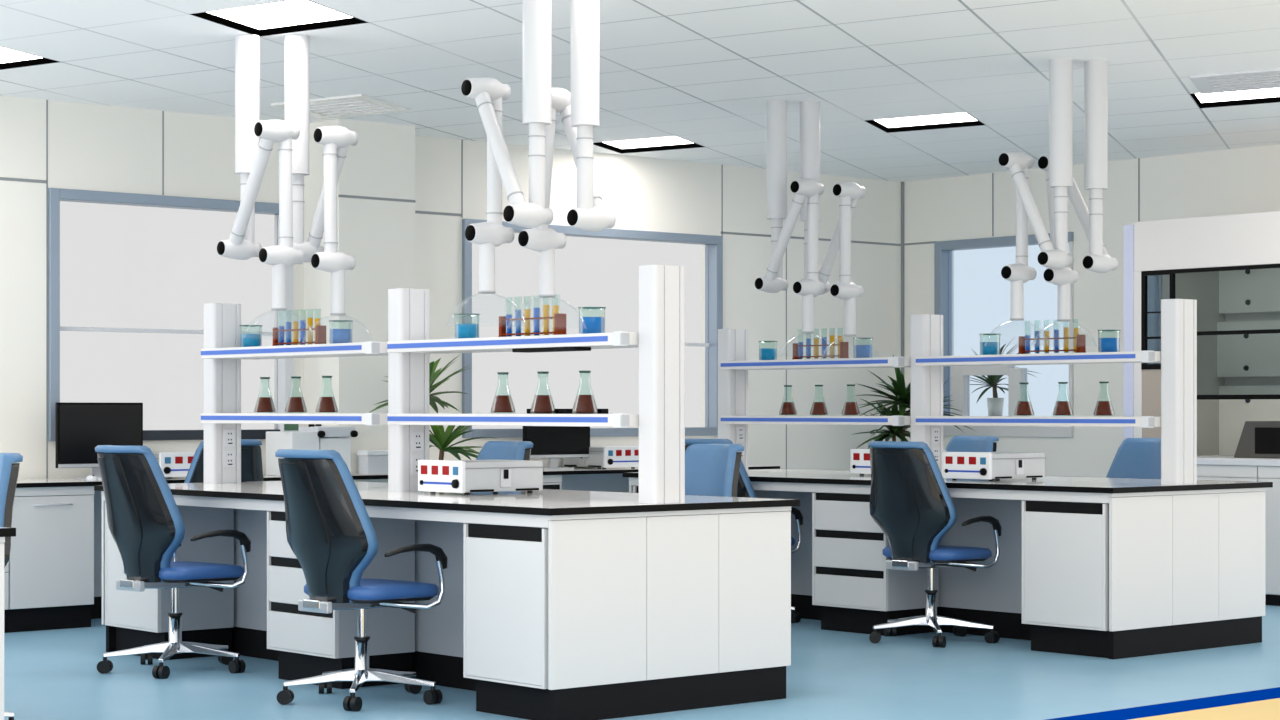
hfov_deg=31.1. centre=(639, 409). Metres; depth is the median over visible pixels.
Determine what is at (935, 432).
socket
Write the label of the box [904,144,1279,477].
wall
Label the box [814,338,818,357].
test tube
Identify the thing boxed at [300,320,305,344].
test tube
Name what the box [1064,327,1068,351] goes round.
test tube
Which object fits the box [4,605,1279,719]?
floor
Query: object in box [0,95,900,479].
wall
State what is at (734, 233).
trim
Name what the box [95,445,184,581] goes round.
chair backrest
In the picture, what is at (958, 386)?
window
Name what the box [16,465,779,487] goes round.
countertop
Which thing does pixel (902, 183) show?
trim
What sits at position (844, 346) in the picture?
test tube rack
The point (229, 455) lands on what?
socket
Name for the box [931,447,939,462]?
socket
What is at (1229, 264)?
fume hood
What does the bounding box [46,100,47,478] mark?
trim
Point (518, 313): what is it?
test tube
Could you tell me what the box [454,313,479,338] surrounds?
beaker
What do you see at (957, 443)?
office chair
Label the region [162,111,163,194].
trim
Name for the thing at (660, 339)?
shelving
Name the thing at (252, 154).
extraction arm
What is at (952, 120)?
diffuser
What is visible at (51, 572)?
base cabinet
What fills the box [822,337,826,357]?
test tube
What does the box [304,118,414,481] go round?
pillar
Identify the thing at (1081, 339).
test tube rack
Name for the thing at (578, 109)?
extraction arm
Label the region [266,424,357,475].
equipment
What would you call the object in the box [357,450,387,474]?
storage box
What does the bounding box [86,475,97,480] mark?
computer mouse
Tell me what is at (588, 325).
beaker
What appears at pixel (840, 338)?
test tube
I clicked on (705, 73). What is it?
ceiling
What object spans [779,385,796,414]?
flask
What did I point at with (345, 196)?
trim
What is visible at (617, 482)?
panel
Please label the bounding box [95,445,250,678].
office chair
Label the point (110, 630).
end panel
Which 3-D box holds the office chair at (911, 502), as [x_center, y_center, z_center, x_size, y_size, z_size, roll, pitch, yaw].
[1.525,0.698,12.265,0.678,1.068,0.747,0,0,45]
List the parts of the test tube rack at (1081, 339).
rail, rail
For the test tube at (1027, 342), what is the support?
in the test tube rack at (1081, 339)
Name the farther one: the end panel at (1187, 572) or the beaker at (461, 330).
the end panel at (1187, 572)
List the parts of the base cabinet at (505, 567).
door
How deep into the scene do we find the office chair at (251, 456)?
12.79 m
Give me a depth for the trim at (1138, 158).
16.56 m
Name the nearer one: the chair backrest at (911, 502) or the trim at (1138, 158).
the chair backrest at (911, 502)
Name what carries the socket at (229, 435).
attached to the shelving at (660, 339)
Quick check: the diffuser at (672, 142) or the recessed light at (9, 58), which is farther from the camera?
the diffuser at (672, 142)
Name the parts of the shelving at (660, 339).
shelf, shelf, shelf, shelf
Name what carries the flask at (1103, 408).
on the shelving at (1177, 356)
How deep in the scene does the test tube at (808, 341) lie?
13.95 m
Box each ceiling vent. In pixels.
[271,94,409,118]
[1190,68,1279,93]
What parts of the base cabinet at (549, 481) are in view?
door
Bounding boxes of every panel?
[0,543,3,719]
[91,473,630,618]
[102,495,115,651]
[548,511,790,719]
[629,481,636,492]
[1108,491,1264,659]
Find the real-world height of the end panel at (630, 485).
0.800 m
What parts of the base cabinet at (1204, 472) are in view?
door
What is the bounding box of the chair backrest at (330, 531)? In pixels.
[275,449,378,602]
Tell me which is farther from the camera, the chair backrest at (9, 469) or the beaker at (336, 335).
the beaker at (336, 335)
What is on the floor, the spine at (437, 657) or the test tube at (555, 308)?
the spine at (437, 657)
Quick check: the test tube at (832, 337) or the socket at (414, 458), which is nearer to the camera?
the socket at (414, 458)
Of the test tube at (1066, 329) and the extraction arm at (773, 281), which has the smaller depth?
the test tube at (1066, 329)
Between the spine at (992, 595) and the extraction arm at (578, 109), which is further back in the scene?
the spine at (992, 595)
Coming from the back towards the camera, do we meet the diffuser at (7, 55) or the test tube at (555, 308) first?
the diffuser at (7, 55)
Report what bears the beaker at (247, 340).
on the shelving at (660, 339)
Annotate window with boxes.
[48,188,292,440]
[462,219,722,437]
[934,232,1073,436]
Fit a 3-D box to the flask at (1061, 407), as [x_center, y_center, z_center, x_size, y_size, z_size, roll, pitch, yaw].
[2.291,-0.059,12.458,0.114,0.186,0.114,0,0,15]
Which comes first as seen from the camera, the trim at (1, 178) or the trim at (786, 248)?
the trim at (1, 178)
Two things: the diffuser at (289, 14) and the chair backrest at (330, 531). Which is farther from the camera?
the diffuser at (289, 14)
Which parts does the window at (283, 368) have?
rail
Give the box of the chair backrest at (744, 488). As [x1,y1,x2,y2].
[685,438,756,497]
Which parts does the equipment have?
black knob, black knob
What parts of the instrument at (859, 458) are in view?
panel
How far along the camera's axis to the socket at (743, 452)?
14.31 m
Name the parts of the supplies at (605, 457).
blue knob plate, panel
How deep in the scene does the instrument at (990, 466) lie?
12.44 m
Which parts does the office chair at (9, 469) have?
leg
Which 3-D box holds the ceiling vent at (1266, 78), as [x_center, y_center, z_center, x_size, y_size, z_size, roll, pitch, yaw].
[3.382,-1.806,12.592,0.898,0.012,0.645,0,0,35]
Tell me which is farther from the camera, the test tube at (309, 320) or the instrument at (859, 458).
the instrument at (859, 458)
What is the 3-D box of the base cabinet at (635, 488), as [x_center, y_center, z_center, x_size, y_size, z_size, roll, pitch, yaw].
[0.295,0.849,13.995,0.430,0.768,0.533,0,0,-41]
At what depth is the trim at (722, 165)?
16.99 m
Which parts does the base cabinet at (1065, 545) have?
door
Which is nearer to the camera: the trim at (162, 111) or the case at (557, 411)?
the case at (557, 411)
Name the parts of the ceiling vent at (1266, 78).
frame, frame, frame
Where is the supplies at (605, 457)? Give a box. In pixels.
[562,446,638,468]
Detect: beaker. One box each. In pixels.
[239,325,262,346]
[329,320,352,343]
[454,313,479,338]
[578,307,605,333]
[758,341,777,359]
[853,338,872,357]
[979,333,1000,354]
[1097,330,1119,351]
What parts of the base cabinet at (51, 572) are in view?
handle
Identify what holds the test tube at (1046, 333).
in the test tube rack at (1081, 339)
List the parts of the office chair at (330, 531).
spine panel, leg, leg, leg, seat, leg, lever, leg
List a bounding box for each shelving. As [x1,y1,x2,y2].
[201,265,684,503]
[718,299,1196,484]
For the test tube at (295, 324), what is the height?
0.184 m
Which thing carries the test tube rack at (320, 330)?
on the shelving at (660, 339)
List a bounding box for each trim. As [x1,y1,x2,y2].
[0,177,46,182]
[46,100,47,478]
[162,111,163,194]
[338,195,415,202]
[415,210,461,215]
[461,140,462,217]
[721,231,900,245]
[722,165,722,244]
[786,248,786,468]
[901,182,903,374]
[904,241,935,244]
[992,173,993,235]
[1138,158,1139,221]
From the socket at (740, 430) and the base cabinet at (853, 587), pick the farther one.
the socket at (740, 430)
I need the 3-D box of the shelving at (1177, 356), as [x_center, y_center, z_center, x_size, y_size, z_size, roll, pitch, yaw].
[1.676,-0.092,13.086,0.337,0.950,3.447,0,0,-41]
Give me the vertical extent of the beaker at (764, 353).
0.125 m
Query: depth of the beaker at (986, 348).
12.84 m
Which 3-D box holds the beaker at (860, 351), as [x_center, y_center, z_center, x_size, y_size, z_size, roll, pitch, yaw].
[1.321,-0.364,13.622,0.122,0.125,0.122,0,0,-41]
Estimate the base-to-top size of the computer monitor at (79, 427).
0.446 m
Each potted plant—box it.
[369,354,497,459]
[852,355,972,448]
[970,339,1040,415]
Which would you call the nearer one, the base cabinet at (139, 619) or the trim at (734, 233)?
the base cabinet at (139, 619)
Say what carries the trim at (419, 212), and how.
attached to the wall at (93, 147)
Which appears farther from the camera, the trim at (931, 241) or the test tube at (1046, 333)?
the trim at (931, 241)
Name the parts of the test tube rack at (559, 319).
rail, rail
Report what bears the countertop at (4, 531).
on the base cabinet
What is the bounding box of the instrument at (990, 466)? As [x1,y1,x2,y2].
[942,452,1044,480]
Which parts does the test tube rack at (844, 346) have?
rail, rail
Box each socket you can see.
[224,430,234,446]
[224,450,234,467]
[411,432,423,450]
[411,455,423,474]
[736,426,744,440]
[739,444,744,458]
[931,428,939,443]
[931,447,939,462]
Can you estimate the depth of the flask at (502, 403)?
10.32 m
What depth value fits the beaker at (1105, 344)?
12.22 m
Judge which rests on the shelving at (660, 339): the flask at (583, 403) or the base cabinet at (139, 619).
the flask at (583, 403)
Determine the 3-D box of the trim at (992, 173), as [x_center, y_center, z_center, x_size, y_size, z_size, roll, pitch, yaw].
[2.702,-1.570,17.587,0.013,0.485,0.012,0,0,-41]
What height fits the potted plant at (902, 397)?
1.658 m
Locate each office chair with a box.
[0,453,22,719]
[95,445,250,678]
[184,439,263,482]
[275,449,447,710]
[476,441,532,459]
[685,438,802,622]
[685,444,743,496]
[868,441,1001,647]
[945,436,997,451]
[1106,438,1160,478]
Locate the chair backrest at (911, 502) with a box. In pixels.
[868,441,956,562]
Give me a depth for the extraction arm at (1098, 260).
11.93 m
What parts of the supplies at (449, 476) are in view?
panel, black knob, blue knob plate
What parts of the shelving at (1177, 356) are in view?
shelf, shelf, shelf, shelf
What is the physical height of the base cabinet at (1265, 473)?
0.878 m
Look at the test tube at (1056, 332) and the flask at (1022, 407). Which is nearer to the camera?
the test tube at (1056, 332)
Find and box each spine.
[232,509,701,690]
[754,490,1208,639]
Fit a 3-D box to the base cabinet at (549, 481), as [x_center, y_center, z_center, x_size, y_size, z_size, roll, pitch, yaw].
[-0.962,0.832,15.210,0.760,0.802,0.482,0,0,-41]
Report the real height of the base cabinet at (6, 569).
0.802 m
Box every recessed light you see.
[0,46,58,69]
[190,0,368,36]
[593,136,703,153]
[865,112,984,132]
[1190,88,1279,107]
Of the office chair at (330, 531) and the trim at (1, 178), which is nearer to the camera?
the office chair at (330, 531)
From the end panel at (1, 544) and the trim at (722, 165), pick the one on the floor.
the end panel at (1, 544)
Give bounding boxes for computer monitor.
[55,402,142,479]
[523,426,589,469]
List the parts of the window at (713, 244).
rail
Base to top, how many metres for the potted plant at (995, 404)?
0.716 m
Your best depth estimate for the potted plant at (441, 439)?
14.04 m
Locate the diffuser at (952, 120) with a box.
[875,113,976,127]
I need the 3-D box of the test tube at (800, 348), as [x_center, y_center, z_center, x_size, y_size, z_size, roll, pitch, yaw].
[0.979,-0.400,14.013,0.038,0.184,0.038,0,0,-41]
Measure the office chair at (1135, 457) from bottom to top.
1.068 m
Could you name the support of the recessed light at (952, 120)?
in the ceiling
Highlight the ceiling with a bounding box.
[0,0,1279,181]
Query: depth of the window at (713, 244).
16.58 m
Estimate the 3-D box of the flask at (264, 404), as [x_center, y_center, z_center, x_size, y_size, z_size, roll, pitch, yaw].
[-1.935,-0.077,11.870,0.114,0.186,0.114,0,0,-41]
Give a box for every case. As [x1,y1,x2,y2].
[527,409,607,413]
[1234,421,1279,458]
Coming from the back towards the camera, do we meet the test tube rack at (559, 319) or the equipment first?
the equipment
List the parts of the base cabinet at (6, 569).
drawer, drawer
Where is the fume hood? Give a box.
[1124,211,1279,465]
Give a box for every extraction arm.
[217,34,304,309]
[284,34,357,314]
[461,0,553,292]
[518,0,615,296]
[755,99,826,332]
[800,100,865,335]
[999,58,1073,319]
[1038,60,1117,320]
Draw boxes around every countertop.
[0,526,15,542]
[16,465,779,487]
[94,481,799,527]
[623,469,1272,502]
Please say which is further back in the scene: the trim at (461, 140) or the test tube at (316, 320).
the trim at (461, 140)
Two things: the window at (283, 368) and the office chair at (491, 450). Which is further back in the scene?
the window at (283, 368)
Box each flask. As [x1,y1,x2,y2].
[254,377,275,411]
[285,376,306,411]
[316,376,337,411]
[491,372,514,412]
[531,371,554,412]
[573,371,596,412]
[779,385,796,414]
[810,385,827,414]
[842,384,859,414]
[1014,382,1033,414]
[1053,382,1072,414]
[1094,381,1113,415]
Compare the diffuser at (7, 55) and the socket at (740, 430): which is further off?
the socket at (740, 430)
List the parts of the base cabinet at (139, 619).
door, frame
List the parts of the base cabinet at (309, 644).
drawer, drawer, drawer, frame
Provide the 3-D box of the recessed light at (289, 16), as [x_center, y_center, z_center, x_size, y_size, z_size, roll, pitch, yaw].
[-1.666,-1.831,10.647,0.898,0.036,0.645,0,0,35]
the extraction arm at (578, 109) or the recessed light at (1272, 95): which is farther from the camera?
the recessed light at (1272, 95)
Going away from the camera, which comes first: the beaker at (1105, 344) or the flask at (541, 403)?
the flask at (541, 403)
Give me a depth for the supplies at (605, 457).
15.71 m
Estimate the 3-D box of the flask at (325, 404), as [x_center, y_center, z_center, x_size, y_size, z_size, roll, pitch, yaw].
[-1.556,-0.077,11.436,0.114,0.186,0.114,0,0,-20]
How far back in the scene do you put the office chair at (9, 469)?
8.61 m
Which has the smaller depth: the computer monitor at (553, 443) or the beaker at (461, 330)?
the beaker at (461, 330)
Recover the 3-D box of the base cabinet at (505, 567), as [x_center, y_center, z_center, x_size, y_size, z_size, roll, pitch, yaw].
[-0.386,0.849,9.340,0.430,0.768,0.528,0,0,-41]
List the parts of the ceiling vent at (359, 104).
frame, frame, frame, frame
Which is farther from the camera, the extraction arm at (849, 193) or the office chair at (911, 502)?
the extraction arm at (849, 193)
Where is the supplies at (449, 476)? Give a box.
[418,460,542,494]
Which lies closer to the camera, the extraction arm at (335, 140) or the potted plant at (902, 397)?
the extraction arm at (335, 140)
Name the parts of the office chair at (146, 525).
spine panel, leg, leg, seat, leg, lever, leg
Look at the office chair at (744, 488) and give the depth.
13.13 m
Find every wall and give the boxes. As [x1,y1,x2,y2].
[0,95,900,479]
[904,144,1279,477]
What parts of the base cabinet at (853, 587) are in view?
drawer, drawer, drawer, frame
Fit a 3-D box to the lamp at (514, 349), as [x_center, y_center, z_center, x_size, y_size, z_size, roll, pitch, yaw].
[-0.381,-0.259,9.854,0.090,0.016,0.430,0,0,-41]
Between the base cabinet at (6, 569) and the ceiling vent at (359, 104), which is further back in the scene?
the ceiling vent at (359, 104)
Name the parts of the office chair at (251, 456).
spine panel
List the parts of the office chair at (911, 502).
spine panel, leg, leg, leg, seat, lever, leg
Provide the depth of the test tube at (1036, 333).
12.62 m
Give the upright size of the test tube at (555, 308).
0.184 m
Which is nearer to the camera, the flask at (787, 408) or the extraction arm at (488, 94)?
the extraction arm at (488, 94)
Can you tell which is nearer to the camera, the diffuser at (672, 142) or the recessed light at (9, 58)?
the recessed light at (9, 58)
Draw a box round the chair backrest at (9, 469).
[0,453,22,526]
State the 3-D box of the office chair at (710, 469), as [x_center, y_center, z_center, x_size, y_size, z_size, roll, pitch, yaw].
[0.163,0.698,10.919,0.746,1.068,0.678,0,0,-37]
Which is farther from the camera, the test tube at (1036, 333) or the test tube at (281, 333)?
the test tube at (1036, 333)
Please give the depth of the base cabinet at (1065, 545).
11.56 m
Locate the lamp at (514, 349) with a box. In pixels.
[512,347,590,352]
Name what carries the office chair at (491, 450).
on the floor
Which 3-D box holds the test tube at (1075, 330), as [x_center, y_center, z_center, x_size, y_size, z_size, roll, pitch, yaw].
[2.358,-0.400,12.434,0.038,0.184,0.038,0,0,28]
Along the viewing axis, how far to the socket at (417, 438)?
10.78 m
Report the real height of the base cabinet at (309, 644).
0.768 m
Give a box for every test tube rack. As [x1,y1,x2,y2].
[272,325,326,345]
[498,313,566,336]
[792,342,848,358]
[1018,334,1085,353]
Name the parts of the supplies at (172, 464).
black knob, blue knob plate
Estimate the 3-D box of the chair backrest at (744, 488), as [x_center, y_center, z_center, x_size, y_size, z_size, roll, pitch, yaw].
[0.404,0.482,13.234,0.530,0.636,0.287,0,0,45]
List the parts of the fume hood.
lavender post, taupe panel, light frame, panel, sash frame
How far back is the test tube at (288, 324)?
11.75 m
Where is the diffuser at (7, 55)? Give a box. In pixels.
[0,47,41,62]
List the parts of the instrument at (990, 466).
panel, blue knob plate, black knob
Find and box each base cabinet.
[4,561,8,632]
[6,486,94,632]
[105,501,233,659]
[267,511,414,688]
[463,523,548,719]
[543,475,561,489]
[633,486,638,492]
[812,492,938,635]
[1022,500,1108,657]
[1197,465,1258,481]
[1258,466,1279,605]
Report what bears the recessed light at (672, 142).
in the ceiling
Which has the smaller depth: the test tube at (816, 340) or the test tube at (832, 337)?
the test tube at (832, 337)
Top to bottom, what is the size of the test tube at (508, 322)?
0.184 m
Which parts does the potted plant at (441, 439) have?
stem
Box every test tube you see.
[279,326,283,345]
[286,322,291,344]
[293,322,298,344]
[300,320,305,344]
[307,318,312,343]
[314,318,319,340]
[506,315,511,336]
[515,310,521,335]
[524,309,530,335]
[533,308,539,335]
[543,305,549,334]
[552,305,558,334]
[798,342,802,358]
[806,339,810,358]
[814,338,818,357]
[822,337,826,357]
[830,335,834,357]
[838,336,842,357]
[1025,335,1030,352]
[1034,331,1039,352]
[1044,331,1049,352]
[1054,330,1058,352]
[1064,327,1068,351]
[1073,328,1078,351]
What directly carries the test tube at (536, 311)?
in the test tube rack at (559, 319)
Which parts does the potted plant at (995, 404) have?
stem, pot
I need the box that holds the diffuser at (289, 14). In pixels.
[207,0,352,29]
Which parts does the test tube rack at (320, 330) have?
rail, rail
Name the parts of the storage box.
lid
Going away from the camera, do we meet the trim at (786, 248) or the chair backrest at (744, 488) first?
the chair backrest at (744, 488)
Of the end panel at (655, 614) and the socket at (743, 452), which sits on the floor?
the end panel at (655, 614)
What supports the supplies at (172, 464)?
on the countertop at (29, 483)
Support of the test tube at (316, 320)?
in the test tube rack at (320, 330)
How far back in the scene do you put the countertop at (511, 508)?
9.75 m
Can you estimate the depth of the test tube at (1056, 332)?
12.52 m
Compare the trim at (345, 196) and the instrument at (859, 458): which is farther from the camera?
the trim at (345, 196)
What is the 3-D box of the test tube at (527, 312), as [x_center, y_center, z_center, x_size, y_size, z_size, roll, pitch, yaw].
[-0.503,-0.417,10.283,0.038,0.184,0.038,0,0,-31]
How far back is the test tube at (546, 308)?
10.17 m
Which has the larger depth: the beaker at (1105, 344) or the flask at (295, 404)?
the beaker at (1105, 344)
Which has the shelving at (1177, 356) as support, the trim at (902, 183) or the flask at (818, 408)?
the flask at (818, 408)
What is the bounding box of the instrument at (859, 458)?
[850,449,945,474]
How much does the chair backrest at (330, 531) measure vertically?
0.636 m
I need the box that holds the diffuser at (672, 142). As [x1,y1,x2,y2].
[603,136,691,148]
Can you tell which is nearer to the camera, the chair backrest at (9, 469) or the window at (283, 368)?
the chair backrest at (9, 469)
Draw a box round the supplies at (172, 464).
[152,452,194,476]
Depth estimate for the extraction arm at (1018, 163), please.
11.88 m
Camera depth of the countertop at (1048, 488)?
12.06 m
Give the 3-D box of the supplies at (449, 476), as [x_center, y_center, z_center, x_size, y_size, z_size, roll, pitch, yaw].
[-0.737,0.305,10.567,0.482,0.155,0.358,0,0,-41]

